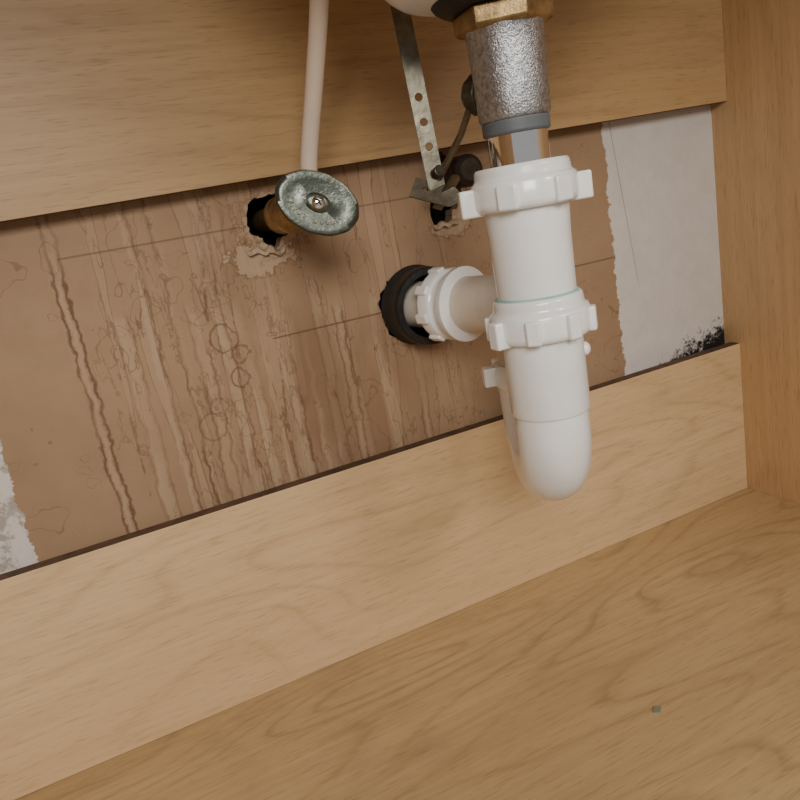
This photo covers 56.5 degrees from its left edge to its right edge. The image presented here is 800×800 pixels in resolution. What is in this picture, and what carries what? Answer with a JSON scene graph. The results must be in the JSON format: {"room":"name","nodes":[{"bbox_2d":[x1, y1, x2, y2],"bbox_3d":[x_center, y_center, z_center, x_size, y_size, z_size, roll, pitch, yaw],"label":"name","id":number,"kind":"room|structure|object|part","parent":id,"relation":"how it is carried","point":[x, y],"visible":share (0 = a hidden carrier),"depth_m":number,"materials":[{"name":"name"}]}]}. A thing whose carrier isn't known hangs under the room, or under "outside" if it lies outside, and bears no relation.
{"room":"under-sink cabinet","nodes":[
{"label":"under-sink cabinet","id":0,"kind":"room"},
{"bbox_2d":[247,158,451,335],"bbox_3d":[-0.118,-0.102,0.560,0.868,0.612,0.005,-16,16,-22],"label":"holes","id":1,"kind":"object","parent":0,"point":[270,237],"depth_m":0.56,"materials":[{"name":"black"}]},
{"bbox_2d":[0,104,724,573],"bbox_3d":[-0.100,-0.095,0.523,0.868,0.612,0.011,-16,16,-22],"label":"wall","id":2,"kind":"structure","parent":0,"point":[154,370],"depth_m":0.53,"materials":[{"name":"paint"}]},
{"bbox_2d":[247,245,285,255],"bbox_3d":[-0.092,-0.103,0.516,0.027,0.010,0.004,-16,16,-22],"label":"flap","id":3,"kind":"object","parent":2,"relation":"attached to","point":[256,249],"visible":1,"depth_m":0.52,"materials":[{"name":"beige paper"}]},
{"bbox_2d":[252,169,358,235],"bbox_3d":[-0.073,-0.124,0.486,0.047,0.040,0.128,-16,16,-22],"label":"shutoff valve","id":4,"kind":"object","parent":2,"relation":"attached to","point":[310,201],"visible":1,"depth_m":0.43,"materials":[{"name":"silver metal"}]},
{"bbox_2d":[300,0,328,170],"bbox_3d":[-0.049,-0.249,0.393,0.017,0.267,0.103,-20,18,-33],"label":"tube","id":5,"kind":"object","parent":4,"relation":"attached to","point":[318,9],"visible":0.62,"depth_m":0.43,"materials":[{"name":"white plastic"}]},
{"bbox_2d":[0,0,726,222],"bbox_3d":[-0.122,-0.262,0.462,0.868,0.256,0.011,-16,16,-22],"label":"rail","id":6,"kind":"object","parent":2,"relation":"attached to","point":[103,102],"visible":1,"depth_m":0.48,"materials":[{"name":"laminate"}]},
{"bbox_2d":[0,342,747,799],"bbox_3d":[-0.053,0.128,0.566,0.868,0.149,0.011,-16,16,-22],"label":"rail","id":7,"kind":"object","parent":2,"relation":"attached to","point":[109,649],"visible":1,"depth_m":0.56,"materials":[{"name":"laminate"}]},
{"bbox_2d":[379,264,445,344],"bbox_3d":[0.015,-0.072,0.569,0.061,0.061,0.039,-16,16,-22],"label":"pipe gasket","id":8,"kind":"object","parent":2,"relation":"attached to","point":[391,301],"depth_m":0.55,"materials":[{"name":"black rubber"}]},
{"bbox_2d":[434,219,458,229],"bbox_3d":[0.036,-0.135,0.572,0.021,0.007,0.004,-16,16,-22],"label":"flap","id":9,"kind":"object","parent":2,"relation":"attached to","point":[451,222],"visible":1,"depth_m":0.57,"materials":[{"name":"beige paper"}]},
{"bbox_2d":[427,154,482,189],"bbox_3d":[0.035,-0.171,0.565,0.024,0.023,0.079,-16,16,-22],"label":"pipe stub","id":10,"kind":"object","parent":2,"relation":"attached to","point":[465,166],"visible":0.52,"depth_m":0.53,"materials":[{"name":"brown metal"}]},
{"bbox_2d":[15,488,799,799],"bbox_3d":[0.057,0.248,0.369,0.884,0.016,0.568,-16,16,-22],"label":"floor","id":11,"kind":"structure","parent":0,"point":[548,686],"depth_m":0.50,"materials":[{"name":"laminate"}]},
{"bbox_2d":[653,706,661,712],"bbox_3d":[0.162,0.195,0.468,0.005,0.001,0.006,-5,16,19],"label":"crumb","id":12,"kind":"object","parent":11,"relation":"on","point":[657,709],"visible":1,"depth_m":0.47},
{"bbox_2d":[385,0,437,16],"bbox_3d":[0.034,-0.294,0.351,0.356,0.190,0.249,-16,16,-22],"label":"sink basin","id":13,"kind":"object","parent":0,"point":[422,8],"visible":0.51,"depth_m":0.37,"materials":[{"name":"ceramic"}]},
{"bbox_2d":[431,0,553,167],"bbox_3d":[0.059,-0.157,0.388,0.071,0.100,0.071,-16,16,-22],"label":"drain pipe","id":14,"kind":"object","parent":13,"relation":"attached to","point":[507,88],"visible":0.98,"depth_m":0.37,"materials":[{"name":"silver metal"}]},
{"bbox_2d":[390,5,470,210],"bbox_3d":[0.016,-0.214,0.415,0.054,0.211,0.017,1,19,36],"label":"strap","id":15,"kind":"object","parent":14,"relation":"attached to","point":[439,193],"visible":0.96,"depth_m":0.44,"materials":[{"name":"metal"}]},
{"bbox_3d":[0.021,-0.125,0.447,0.030,0.020,0.008,-5,16,18],"label":"clip plate","id":16,"kind":"part","parent":15,"relation":"part of","materials":[{"name":"metal"}]},
{"bbox_3d":[0.028,-0.125,0.448,0.019,0.020,0.007,-1,18,32],"label":"clip plate","id":17,"kind":"part","parent":15,"relation":"part of","materials":[{"name":"metal"}]},
{"bbox_3d":[0.030,-0.145,0.433,0.008,0.053,0.052,-21,19,-36],"label":"pivot rod","id":18,"kind":"part","parent":15,"relation":"part of","materials":[{"name":"metal"}]},
{"bbox_2d":[377,155,597,500],"bbox_3d":[0.059,-0.045,0.501,0.097,0.206,0.227,-16,16,-22],"label":"p-trap","id":19,"kind":"object","parent":14,"relation":"attached to","point":[533,312],"visible":1,"depth_m":0.40,"materials":[{"name":"white plastic"}]},
{"bbox_2d":[711,0,799,504],"bbox_3d":[0.405,-0.160,0.461,0.016,0.628,0.568,-16,16,-22],"label":"panel","id":20,"kind":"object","parent":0,"point":[756,131],"depth_m":0.66,"materials":[{"name":"laminate"}]}
]}

